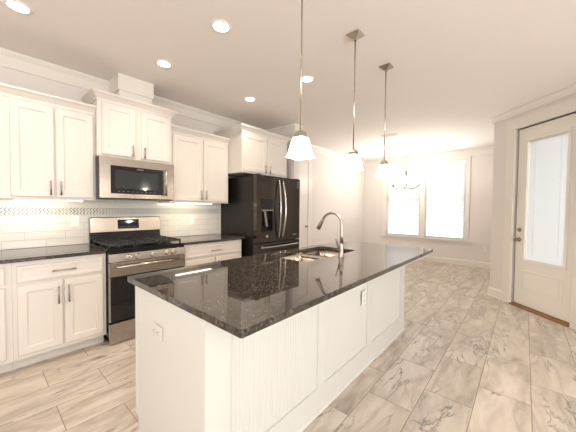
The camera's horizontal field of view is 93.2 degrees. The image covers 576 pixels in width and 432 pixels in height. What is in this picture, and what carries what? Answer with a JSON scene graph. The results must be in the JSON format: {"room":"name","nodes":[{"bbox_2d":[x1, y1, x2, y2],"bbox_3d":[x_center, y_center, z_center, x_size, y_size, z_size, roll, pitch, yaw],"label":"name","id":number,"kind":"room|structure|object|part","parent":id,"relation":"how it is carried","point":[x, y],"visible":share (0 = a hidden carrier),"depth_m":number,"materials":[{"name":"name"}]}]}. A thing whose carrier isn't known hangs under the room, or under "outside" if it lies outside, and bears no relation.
{"room":"kitchen","nodes":[
{"label":"kitchen","id":0,"kind":"room"},
{"bbox_2d":[109,73,153,103],"bbox_3d":[-1.813,-1.393,3.139,0.352,0.270,0.364,2,2,41],"label":"cover","id":1,"kind":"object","parent":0,"point":[120,84],"depth_m":3.00,"materials":[{"name":"beige paint"}]},
{"bbox_2d":[81,87,177,164],"bbox_3d":[-1.785,-0.940,3.118,0.444,0.641,0.866,2,2,41],"label":"upper cabinet","id":2,"kind":"object","parent":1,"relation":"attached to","point":[125,127],"visible":0.88,"depth_m":2.93,"materials":[{"name":"white paint"}]},
{"bbox_3d":[-1.773,-0.892,2.863,0.020,0.517,0.310,2,2,41],"label":"door","id":3,"kind":"part","parent":2,"relation":"part of","materials":[{"name":"white paint"}]},
{"bbox_3d":[-1.772,-1.217,3.101,0.412,0.086,0.866,2,2,41],"label":"crown moulding","id":4,"kind":"part","parent":2,"relation":"part of","materials":[{"name":"white paint"}]},
{"bbox_2d":[95,155,173,200],"bbox_3d":[-1.763,-0.395,3.103,0.498,0.425,0.756,2,2,41],"label":"microwave","id":5,"kind":"object","parent":2,"relation":"attached to","point":[116,178],"visible":0.97,"depth_m":2.92,"materials":[{"name":"silver metal"}]},
{"bbox_3d":[-1.632,-0.379,2.964,0.025,0.287,0.528,2,2,41],"label":"door glass","id":6,"kind":"part","parent":5,"relation":"part of","materials":[{"name":"black glass"}]},
{"bbox_3d":[-1.417,-0.388,3.158,0.047,0.315,0.021,2,2,41],"label":"handle","id":7,"kind":"part","parent":5,"relation":"part of","materials":[{"name":"silver metal"}]},
{"bbox_3d":[-1.527,-0.898,3.146,0.020,0.517,0.320,2,2,41],"label":"door","id":8,"kind":"part","parent":2,"relation":"part of","materials":[{"name":"white paint"}]},
{"bbox_2d":[0,47,493,165],"bbox_3d":[0.374,-1.418,2.727,4.191,0.150,10.650,2,2,41],"label":"trim","id":9,"kind":"structure","parent":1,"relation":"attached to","point":[9,59],"depth_m":3.68,"materials":[{"name":"beige paint"}]},
{"bbox_2d":[0,66,364,249],"bbox_3d":[-1.293,-0.179,4.170,0.150,2.745,11.000,2,2,41],"label":"wall","id":10,"kind":"structure","parent":0,"point":[337,190],"depth_m":6.52,"materials":[{"name":"white paint"}]},
{"bbox_2d":[0,83,95,200],"bbox_3d":[-2.296,-0.628,2.589,0.384,0.944,0.712,2,2,41],"label":"upper cabinet","id":11,"kind":"object","parent":10,"relation":"attached to","point":[47,141],"visible":0.99,"depth_m":2.47,"materials":[{"name":"white paint"}]},
{"bbox_3d":[-2.258,-0.582,2.410,0.020,0.820,0.286,2,2,41],"label":"door","id":12,"kind":"part","parent":11,"relation":"part of","materials":[{"name":"white paint"}]},
{"bbox_3d":[-2.168,-1.052,2.469,0.052,0.086,0.712,2,2,41],"label":"crown moulding","id":13,"kind":"part","parent":11,"relation":"part of","materials":[{"name":"white paint"}]},
{"bbox_2d":[14,199,83,201],"bbox_3d":[-2.218,-0.146,2.543,0.044,0.014,0.500,2,2,41],"label":"light","id":14,"kind":"object","parent":11,"relation":"attached to","point":[14,199],"visible":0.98,"depth_m":2.49,"materials":[{"name":"white plastic"}]},
{"bbox_3d":[-2.060,-0.587,2.638,0.020,0.820,0.290,2,2,41],"label":"door","id":15,"kind":"part","parent":11,"relation":"part of","materials":[{"name":"white paint"}]},
{"bbox_2d":[71,216,78,226],"bbox_3d":[-2.276,0.055,2.909,0.012,0.116,0.072,2,2,41],"label":"light switch","id":16,"kind":"object","parent":10,"relation":"attached to","point":[74,219],"visible":1,"depth_m":2.91,"materials":[{"name":"white plastic"}]},
{"bbox_2d":[0,199,219,249],"bbox_3d":[-2.701,0.072,2.438,0.010,0.484,4.930,2,2,41],"label":"backsplash","id":17,"kind":"structure","parent":10,"relation":"attached to","point":[23,224],"depth_m":2.92,"materials":[{"name":"white tile"}]},
{"bbox_2d":[189,216,193,224],"bbox_3d":[-1.395,0.064,3.925,0.010,0.116,0.072,2,2,41],"label":"wall outlet","id":18,"kind":"object","parent":10,"relation":"attached to","point":[191,218],"visible":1,"depth_m":3.92,"materials":[{"name":"white plastic"}]},
{"bbox_2d":[158,124,229,203],"bbox_3d":[-1.272,-0.652,3.766,0.384,0.944,0.876,2,2,41],"label":"upper cabinet","id":19,"kind":"object","parent":10,"relation":"attached to","point":[199,159],"visible":0.93,"depth_m":3.63,"materials":[{"name":"white paint"}]},
{"bbox_3d":[-1.291,-0.605,3.522,0.020,0.820,0.414,2,2,41],"label":"door","id":20,"kind":"part","parent":19,"relation":"part of","materials":[{"name":"white paint"}]},
{"bbox_2d":[174,202,212,203],"bbox_3d":[-1.256,-0.169,3.648,0.044,0.014,0.540,2,2,41],"label":"light","id":21,"kind":"object","parent":19,"relation":"attached to","point":[174,202],"visible":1,"depth_m":3.60,"materials":[{"name":"white plastic"}]},
{"bbox_3d":[-1.145,-1.077,3.646,0.052,0.086,0.876,2,2,41],"label":"crown moulding","id":22,"kind":"part","parent":19,"relation":"part of","materials":[{"name":"white paint"}]},
{"bbox_3d":[-1.017,-0.612,3.837,0.020,0.820,0.392,2,2,41],"label":"door","id":23,"kind":"part","parent":19,"relation":"part of","materials":[{"name":"white paint"}]},
{"bbox_2d":[214,123,290,177],"bbox_3d":[-0.552,-0.957,4.345,0.694,0.654,1.054,2,2,41],"label":"upper cabinet","id":24,"kind":"object","parent":10,"relation":"attached to","point":[251,150],"visible":0.88,"depth_m":4.00,"materials":[{"name":"white paint"}]},
{"bbox_3d":[-0.539,-1.240,4.328,0.662,0.086,1.054,2,2,41],"label":"crown moulding","id":25,"kind":"part","parent":24,"relation":"part of","materials":[{"name":"white paint"}]},
{"bbox_3d":[-0.475,-0.905,3.975,0.020,0.530,0.438,2,2,41],"label":"door","id":26,"kind":"part","parent":24,"relation":"part of","materials":[{"name":"white paint"}]},
{"bbox_3d":[-0.169,-0.912,4.327,0.020,0.530,0.435,2,2,41],"label":"door","id":27,"kind":"part","parent":24,"relation":"part of","materials":[{"name":"white paint"}]},
{"bbox_2d":[298,159,307,252],"bbox_3d":[0.176,-0.060,5.692,0.076,2.426,0.852,2,2,41],"label":"door","id":28,"kind":"structure","parent":10,"relation":"in","point":[303,164],"depth_m":5.91,"materials":[{"name":"beige paint"}]},
{"bbox_2d":[307,159,311,245],"bbox_3d":[0.161,-0.115,5.714,0.022,2.555,1.105,2,2,41],"label":"trim","id":29,"kind":"structure","parent":10,"relation":"attached to","point":[309,160],"depth_m":6.06,"materials":[{"name":"beige paint"}]},
{"bbox_2d":[0,0,575,160],"bbox_3d":[1.677,-1.496,1.593,8.040,0.100,11.050,2,2,41],"label":"ceiling","id":30,"kind":"structure","parent":0,"point":[459,65],"depth_m":2.53,"materials":[{"name":"white paint"}]},
{"bbox_2d":[2,0,32,14],"bbox_3d":[-1.924,-1.490,1.941,0.160,0.007,0.160,2,2,41],"label":"recessed light","id":31,"kind":"object","parent":30,"relation":"in","point":[17,6],"visible":1,"depth_m":1.94,"materials":[{"name":"white plastic"}]},
{"bbox_2d":[155,59,172,67],"bbox_3d":[-1.228,-1.505,2.695,0.160,0.007,0.160,2,2,41],"label":"recessed light","id":32,"kind":"object","parent":30,"relation":"in","point":[160,62],"visible":1,"depth_m":2.68,"materials":[{"name":"white"}]},
{"bbox_2d":[210,19,230,32],"bbox_3d":[-0.525,-1.481,2.132,0.160,0.007,0.160,2,2,41],"label":"recessed light","id":33,"kind":"object","parent":30,"relation":"in","point":[220,26],"visible":1,"depth_m":2.12,"materials":[{"name":"white"}]},
{"bbox_2d":[244,97,255,101],"bbox_3d":[-0.496,-1.522,3.551,0.160,0.007,0.160,2,2,41],"label":"recessed light","id":34,"kind":"object","parent":30,"relation":"in","point":[249,99],"visible":1,"depth_m":3.56,"materials":[{"name":"white"}]},
{"bbox_2d":[286,0,314,159],"bbox_3d":[0.083,-0.917,1.705,0.134,1.096,0.134,2,2,41],"label":"pendant light","id":35,"kind":"object","parent":30,"relation":"hanging from","point":[300,147],"visible":1,"depth_m":1.70,"materials":[{"name":"white glass"}]},
{"bbox_3d":[0.078,-0.432,1.719,0.134,0.126,0.134,2,2,41],"label":"lamp shade","id":36,"kind":"part","parent":35,"relation":"part of","materials":[{"name":"white glass"}]},
{"bbox_3d":[0.084,-0.978,1.703,0.011,0.895,0.010,2,2,41],"label":"rod","id":37,"kind":"part","parent":35,"relation":"part of","materials":[{"name":"silver metal"}]},
{"bbox_2d":[302,76,313,82],"bbox_3d":[0.209,-1.498,2.985,0.160,0.007,0.160,2,2,41],"label":"recessed light","id":38,"kind":"object","parent":30,"relation":"in","point":[306,79],"visible":0.84,"depth_m":2.99,"materials":[{"name":"white"}]},
{"bbox_2d":[342,28,364,171],"bbox_3d":[0.543,-0.927,2.233,0.134,1.096,0.134,2,2,41],"label":"pendant light","id":39,"kind":"object","parent":30,"relation":"hanging from","point":[353,161],"visible":1,"depth_m":2.22,"materials":[{"name":"white glass"}]},
{"bbox_3d":[0.538,-0.443,2.247,0.134,0.126,0.134,2,2,41],"label":"lamp shade","id":40,"kind":"part","parent":39,"relation":"part of","materials":[{"name":"white glass"}]},
{"bbox_3d":[0.543,-0.989,2.231,0.011,0.895,0.010,2,2,41],"label":"rod","id":41,"kind":"part","parent":39,"relation":"part of","materials":[{"name":"silver metal"}]},
{"bbox_2d":[375,62,393,177],"bbox_3d":[0.969,-0.938,2.723,0.134,1.096,0.134,2,2,41],"label":"pendant light","id":42,"kind":"object","parent":30,"relation":"hanging from","point":[383,171],"visible":1,"depth_m":2.71,"materials":[{"name":"white glass"}]},
{"bbox_3d":[0.964,-0.453,2.737,0.134,0.126,0.134,2,2,41],"label":"lamp shade","id":43,"kind":"part","parent":42,"relation":"part of","materials":[{"name":"white glass"}]},
{"bbox_3d":[0.970,-0.999,2.721,0.011,0.895,0.010,2,2,41],"label":"rod","id":44,"kind":"part","parent":42,"relation":"part of","materials":[{"name":"silver metal"}]},
{"bbox_2d":[380,133,398,137],"bbox_3d":[1.951,-1.545,5.230,0.320,0.010,0.160,2,2,41],"label":"ceiling vent","id":45,"kind":"object","parent":30,"relation":"in","point":[393,134],"visible":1,"depth_m":5.21,"materials":[{"name":"white paint"}]},
{"bbox_2d":[391,146,420,189],"bbox_3d":[2.663,-1.082,6.145,0.693,0.974,0.666,2,2,41],"label":"chandelier","id":46,"kind":"object","parent":30,"relation":"hanging from","point":[406,179],"visible":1,"depth_m":6.10,"materials":[{"name":"silver metal"}]},
{"bbox_2d":[0,260,575,431],"bbox_3d":[1.647,1.348,1.677,8.040,0.100,11.050,2,2,41],"label":"floor","id":47,"kind":"structure","parent":0,"point":[465,358],"depth_m":2.12,"materials":[{"name":"tile"}]},
{"bbox_2d":[0,263,12,373],"bbox_3d":[-2.632,0.802,2.014,0.686,0.884,0.799,2,2,41],"label":"base cabinet","id":48,"kind":"object","parent":47,"relation":"on","point":[6,321],"visible":0.81,"depth_m":2.10,"materials":[{"name":"white paint"}]},
{"bbox_3d":[-2.410,0.469,1.802,0.020,0.130,0.740,2,2,41],"label":"drawer","id":49,"kind":"part","parent":48,"relation":"part of","materials":[{"name":"white paint"}]},
{"bbox_3d":[-2.288,0.836,1.958,0.020,0.555,0.355,2,2,41],"label":"door","id":50,"kind":"part","parent":48,"relation":"part of","materials":[{"name":"white paint"}]},
{"bbox_2d":[0,244,106,263],"bbox_3d":[-2.429,0.339,2.247,0.664,0.030,1.431,2,2,41],"label":"countertop","id":51,"kind":"structure","parent":48,"relation":"on","point":[52,252],"depth_m":2.41,"materials":[{"name":"stone"}]},
{"bbox_2d":[11,253,105,369],"bbox_3d":[-2.163,0.790,2.554,0.686,0.884,0.630,2,2,41],"label":"base cabinet","id":52,"kind":"object","parent":47,"relation":"on","point":[59,304],"visible":0.89,"depth_m":2.32,"materials":[{"name":"white paint"}]},
{"bbox_3d":[-2.037,0.830,2.245,0.020,0.555,0.278,2,2,41],"label":"door","id":53,"kind":"part","parent":52,"relation":"part of","materials":[{"name":"white paint"}]},
{"bbox_3d":[-1.942,0.667,2.307,0.035,0.150,0.013,2,2,41],"label":"handle","id":54,"kind":"part","parent":52,"relation":"part of","materials":[{"name":"silver metal"}]},
{"bbox_3d":[-1.935,0.458,2.348,0.020,0.130,0.578,2,2,41],"label":"drawer","id":55,"kind":"part","parent":52,"relation":"part of","materials":[{"name":"white paint"}]},
{"bbox_3d":[-1.914,0.458,2.330,0.035,0.013,0.160,2,2,41],"label":"handle","id":56,"kind":"part","parent":52,"relation":"part of","materials":[{"name":"silver metal"}]},
{"bbox_3d":[-1.896,0.666,2.359,0.035,0.150,0.013,2,2,41],"label":"handle","id":57,"kind":"part","parent":52,"relation":"part of","materials":[{"name":"silver metal"}]},
{"bbox_3d":[-1.843,0.826,2.469,0.020,0.555,0.286,2,2,41],"label":"door","id":58,"kind":"part","parent":52,"relation":"part of","materials":[{"name":"white paint"}]},
{"bbox_2d":[89,216,184,344],"bbox_3d":[-1.665,0.620,3.046,0.746,1.205,0.756,2,2,41],"label":"gas range","id":59,"kind":"object","parent":47,"relation":"on","point":[133,245],"visible":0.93,"depth_m":2.80,"materials":[{"name":"silver metal"}]},
{"bbox_3d":[-1.446,1.122,2.865,0.029,0.193,0.756,2,2,41],"label":"drawer","id":60,"kind":"part","parent":59,"relation":"part of","materials":[{"name":"silver metal"}]},
{"bbox_3d":[-1.548,0.401,2.656,0.040,0.056,0.056,2,2,41],"label":"knob","id":61,"kind":"part","parent":59,"relation":"part of","materials":[{"name":"silver metal"}]},
{"bbox_2d":[90,241,183,254],"bbox_3d":[-1.671,0.328,3.045,0.612,0.045,0.756,2,2,41],"label":"cooktop","id":62,"kind":"object","parent":59,"relation":"in","point":[145,248],"depth_m":2.83,"materials":[{"name":"black metal"}]},
{"bbox_3d":[-1.442,0.724,2.853,0.029,0.563,0.756,2,2,41],"label":"oven door","id":63,"kind":"part","parent":59,"relation":"part of","materials":[{"name":"silver metal"}]},
{"bbox_3d":[-1.435,0.398,2.840,0.042,0.077,0.756,2,2,41],"label":"control panel","id":64,"kind":"part","parent":59,"relation":"part of","materials":[{"name":"silver metal"}]},
{"bbox_3d":[-1.443,0.791,2.856,0.028,0.430,0.732,2,2,41],"label":"door glass","id":65,"kind":"part","parent":59,"relation":"part of","materials":[{"name":"black glass"}]},
{"bbox_3d":[-1.406,0.480,2.817,0.060,0.024,0.660,2,2,41],"label":"handle","id":66,"kind":"part","parent":59,"relation":"part of","materials":[{"name":"silver metal"}]},
{"bbox_2d":[184,240,240,266],"bbox_3d":[-1.163,0.767,3.703,0.686,0.884,0.875,2,2,41],"label":"base cabinet","id":67,"kind":"object","parent":47,"relation":"on","point":[195,254],"visible":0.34,"depth_m":3.45,"materials":[{"name":"white paint"}]},
{"bbox_3d":[-1.078,0.807,3.348,0.020,0.555,0.410,2,2,41],"label":"door","id":68,"kind":"part","parent":67,"relation":"part of","materials":[{"name":"white paint"}]},
{"bbox_2d":[173,234,244,244],"bbox_3d":[-1.155,0.309,3.712,0.664,0.030,0.916,2,2,41],"label":"countertop","id":69,"kind":"structure","parent":67,"relation":"on","point":[196,239],"depth_m":3.62,"materials":[{"name":"stone"}]},
{"bbox_3d":[-0.935,0.434,3.497,0.020,0.130,0.835,2,2,41],"label":"drawer","id":70,"kind":"part","parent":67,"relation":"part of","materials":[{"name":"white paint"}]},
{"bbox_3d":[-0.800,0.801,3.667,0.020,0.555,0.413,2,2,41],"label":"door","id":71,"kind":"part","parent":67,"relation":"part of","materials":[{"name":"white paint"}]},
{"bbox_2d":[221,173,299,256],"bbox_3d":[-0.406,0.295,4.369,0.912,1.802,0.950,2,2,41],"label":"refrigerator","id":72,"kind":"object","parent":47,"relation":"on","point":[264,210],"visible":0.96,"depth_m":4.01,"materials":[{"name":"black metal"}]},
{"bbox_3d":[-0.322,0.040,3.923,0.032,0.220,0.065,2,2,41],"label":"dispenser lever","id":73,"kind":"part","parent":72,"relation":"part of","materials":[{"name":"silver metal"}]},
{"bbox_3d":[-0.302,-0.101,3.954,0.068,0.958,0.472,2,2,41],"label":"door","id":74,"kind":"part","parent":72,"relation":"part of","materials":[{"name":"black metal"}]},
{"bbox_3d":[-0.154,0.764,4.160,0.068,0.762,0.950,2,2,41],"label":"freezer drawer","id":75,"kind":"part","parent":72,"relation":"part of","materials":[{"name":"black metal"}]},
{"bbox_3d":[-0.100,0.443,4.106,0.068,0.025,0.825,2,2,41],"label":"handle","id":76,"kind":"part","parent":72,"relation":"part of","materials":[{"name":"silver metal"}]},
{"bbox_3d":[-0.120,-0.099,4.052,0.029,0.870,0.088,-1,2,-35],"label":"handle","id":77,"kind":"part","parent":72,"relation":"part of","materials":[{"name":"silver metal"}]},
{"bbox_3d":[-0.060,-0.100,4.120,0.088,0.870,0.029,1,2,27],"label":"handle","id":78,"kind":"part","parent":72,"relation":"part of","materials":[{"name":"silver metal"}]},
{"bbox_3d":[0.011,-0.109,4.315,0.068,0.958,0.472,2,2,41],"label":"door","id":79,"kind":"part","parent":72,"relation":"part of","materials":[{"name":"black metal"}]},
{"bbox_2d":[135,253,430,431],"bbox_3d":[0.283,0.825,2.250,1.040,0.884,2.544,2,2,41],"label":"kitchen island","id":80,"kind":"object","parent":47,"relation":"on","point":[201,376],"visible":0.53,"depth_m":1.48,"materials":[{"name":"white paint"}]},
{"bbox_2d":[152,322,161,341],"bbox_3d":[-0.677,0.597,1.403,0.116,0.072,0.010,2,2,41],"label":"wall outlet","id":81,"kind":"object","parent":80,"relation":"attached to","point":[156,329],"visible":1,"depth_m":1.40,"materials":[{"name":"white plastic"}]},
{"bbox_3d":[-0.625,0.846,1.381,0.722,0.874,0.016,2,2,41],"label":"panel","id":82,"kind":"part","parent":80,"relation":"part of","materials":[{"name":"white paint"}]},
{"bbox_2d":[127,240,432,338],"bbox_3d":[0.286,0.367,2.235,1.056,0.030,2.565,2,2,41],"label":"island countertop","id":83,"kind":"structure","parent":80,"relation":"on","point":[242,297],"depth_m":1.53,"materials":[{"name":"stone"}]},
{"bbox_2d":[279,249,346,261],"bbox_3d":[0.251,0.480,2.549,0.444,0.212,0.852,2,2,41],"label":"sink","id":84,"kind":"object","parent":83,"relation":"in","point":[317,254],"visible":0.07,"depth_m":2.67,"materials":[{"name":"silver metal"}]},
{"bbox_2d":[279,253,325,261],"bbox_3d":[0.118,0.483,2.396,0.444,0.212,0.447,2,2,41],"label":"basin","id":85,"kind":"object","parent":84,"relation":"in","point":[303,257],"depth_m":2.62,"materials":[{"name":"silver metal"}]},
{"bbox_2d":[302,249,346,256],"bbox_3d":[0.405,0.476,2.726,0.444,0.212,0.382,2,2,41],"label":"basin","id":86,"kind":"object","parent":84,"relation":"in","point":[319,252],"depth_m":2.92,"materials":[{"name":"silver metal"}]},
{"bbox_2d":[316,212,343,257],"bbox_3d":[0.353,0.156,2.377,0.286,0.386,0.104,2,2,41],"label":"kitchen faucet","id":87,"kind":"object","parent":83,"relation":"on","point":[340,246],"visible":1,"depth_m":2.31,"materials":[{"name":"silver metal"}]},
{"bbox_3d":[0.424,0.242,2.289,0.064,0.109,0.028,-1,2,-42],"label":"handle","id":88,"kind":"part","parent":87,"relation":"part of","materials":[{"name":"silver metal"}]},
{"bbox_3d":[0.463,0.837,2.067,0.018,0.874,2.480,2,2,41],"label":"frame","id":89,"kind":"part","parent":80,"relation":"part of","materials":[{"name":"white paint"}]},
{"bbox_3d":[0.228,1.254,2.280,0.652,0.022,2.504,2,2,41],"label":"shoe moulding","id":90,"kind":"part","parent":80,"relation":"part of","materials":[{"name":"white paint"}]},
{"bbox_2d":[362,290,365,305],"bbox_3d":[0.623,0.666,2.223,0.010,0.116,0.072,2,2,41],"label":"wall outlet","id":91,"kind":"object","parent":80,"relation":"attached to","point":[364,291],"visible":1,"depth_m":2.21,"materials":[{"name":"white plastic"}]},
{"bbox_2d":[283,133,298,238],"bbox_3d":[-0.111,-0.189,4.904,0.670,2.745,0.140,2,2,41],"label":"wall","id":92,"kind":"structure","parent":0,"point":[292,164],"depth_m":4.67,"materials":[{"name":"white paint"}]},
{"bbox_2d":[363,154,493,262],"bbox_3d":[3.958,-0.203,6.793,4.331,2.745,0.150,2,2,41],"label":"wall","id":93,"kind":"structure","parent":0,"point":[481,177],"depth_m":6.42,"materials":[{"name":"white paint"}]},
{"bbox_2d":[381,234,469,244],"bbox_3d":[3.487,0.606,7.117,2.130,0.100,0.105,2,2,41],"label":"trim","id":94,"kind":"structure","parent":93,"relation":"attached to","point":[439,240],"depth_m":6.99,"materials":[{"name":"beige paint"}]},
{"bbox_2d":[382,156,470,240],"bbox_3d":[3.492,-0.441,7.079,2.070,1.995,0.022,2,2,41],"label":"trim","id":95,"kind":"structure","parent":93,"relation":"attached to","point":[468,163],"depth_m":7.04,"materials":[{"name":"beige paint"}]},
{"bbox_2d":[424,182,465,238],"bbox_3d":[3.930,-0.397,6.823,0.900,1.930,0.055,2,2,41],"label":"window","id":96,"kind":"structure","parent":93,"relation":"in","point":[425,182],"depth_m":7.08,"materials":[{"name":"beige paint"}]},
{"bbox_2d":[424,159,466,239],"bbox_3d":[3.895,-0.396,6.782,0.884,1.925,0.046,2,2,41],"label":"window blind","id":97,"kind":"object","parent":96,"relation":"attached to","point":[441,172],"visible":1,"depth_m":6.76,"materials":[{"name":"white plastic"}]},
{"bbox_2d":[489,93,575,301],"bbox_3d":[3.297,-0.109,3.372,0.150,2.745,1.715,0,2,-4],"label":"wall","id":98,"kind":"structure","parent":0,"point":[500,134],"depth_m":4.08,"materials":[{"name":"white paint"}]},
{"bbox_2d":[490,84,575,123],"bbox_3d":[3.873,-1.434,3.394,1.371,0.085,1.760,0,2,-4],"label":"trim","id":99,"kind":"structure","parent":98,"relation":"attached to","point":[568,91],"depth_m":3.49,"materials":[{"name":"beige paint"}]},
{"bbox_2d":[501,97,575,329],"bbox_3d":[3.248,-0.044,3.461,0.114,2.610,1.065,0,2,-4],"label":"trim","id":100,"kind":"structure","parent":98,"relation":"attached to","point":[567,107],"depth_m":3.83,"materials":[{"name":"beige paint"}]},
{"bbox_2d":[509,112,575,326],"bbox_3d":[3.264,0.034,3.464,0.180,2.454,0.763,0,2,-4],"label":"door","id":101,"kind":"structure","parent":98,"relation":"in","point":[547,150],"depth_m":3.43,"materials":[{"name":"white paint"}]},
{"bbox_3d":[3.233,0.885,3.485,0.006,0.280,0.520,0,2,-4],"label":"panel","id":102,"kind":"part","parent":101,"relation":"part of","materials":[{"name":"white wood"}]},
{"bbox_3d":[3.242,-0.199,3.438,0.012,1.670,0.560,0,2,-4],"label":"glass frame","id":103,"kind":"part","parent":101,"relation":"part of","materials":[{"name":"white paint"}]},
{"bbox_3d":[3.269,-0.196,3.440,0.018,1.606,0.490,0,2,-4],"label":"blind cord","id":104,"kind":"part","parent":101,"relation":"part of","materials":[{"name":"white plastic"}]},
{"bbox_2d":[526,134,567,265],"bbox_3d":[3.268,-0.190,3.440,0.008,1.574,0.480,0,2,-4],"label":"blind","id":105,"kind":"object","parent":101,"relation":"attached to","point":[546,169],"depth_m":3.44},
{"bbox_3d":[4.346,-0.139,4.761,1.078,2.745,2.408,2,2,41],"label":"wall","id":106,"kind":"structure","parent":0,"visible":0},
{"bbox_2d":[418,256,501,299],"bbox_3d":[2.996,1.121,5.848,4.191,0.135,2.579,2,2,41],"label":"baseboard","id":107,"kind":"structure","parent":106,"relation":"attached to","point":[493,292],"depth_m":6.43,"materials":[{"name":"beige paint"}]},
{"bbox_3d":[3.176,-0.424,7.479,0.900,1.930,0.055,2,2,41],"label":"window","id":108,"kind":"structure","parent":0,"visible":0},
{"bbox_2d":[386,163,420,236],"bbox_3d":[3.141,-0.423,7.438,0.884,1.925,0.046,2,2,41],"label":"window blind","id":109,"kind":"object","parent":108,"relation":"attached to","point":[413,173],"visible":0.94,"depth_m":7.43,"materials":[{"name":"white plastic"}]}
]}

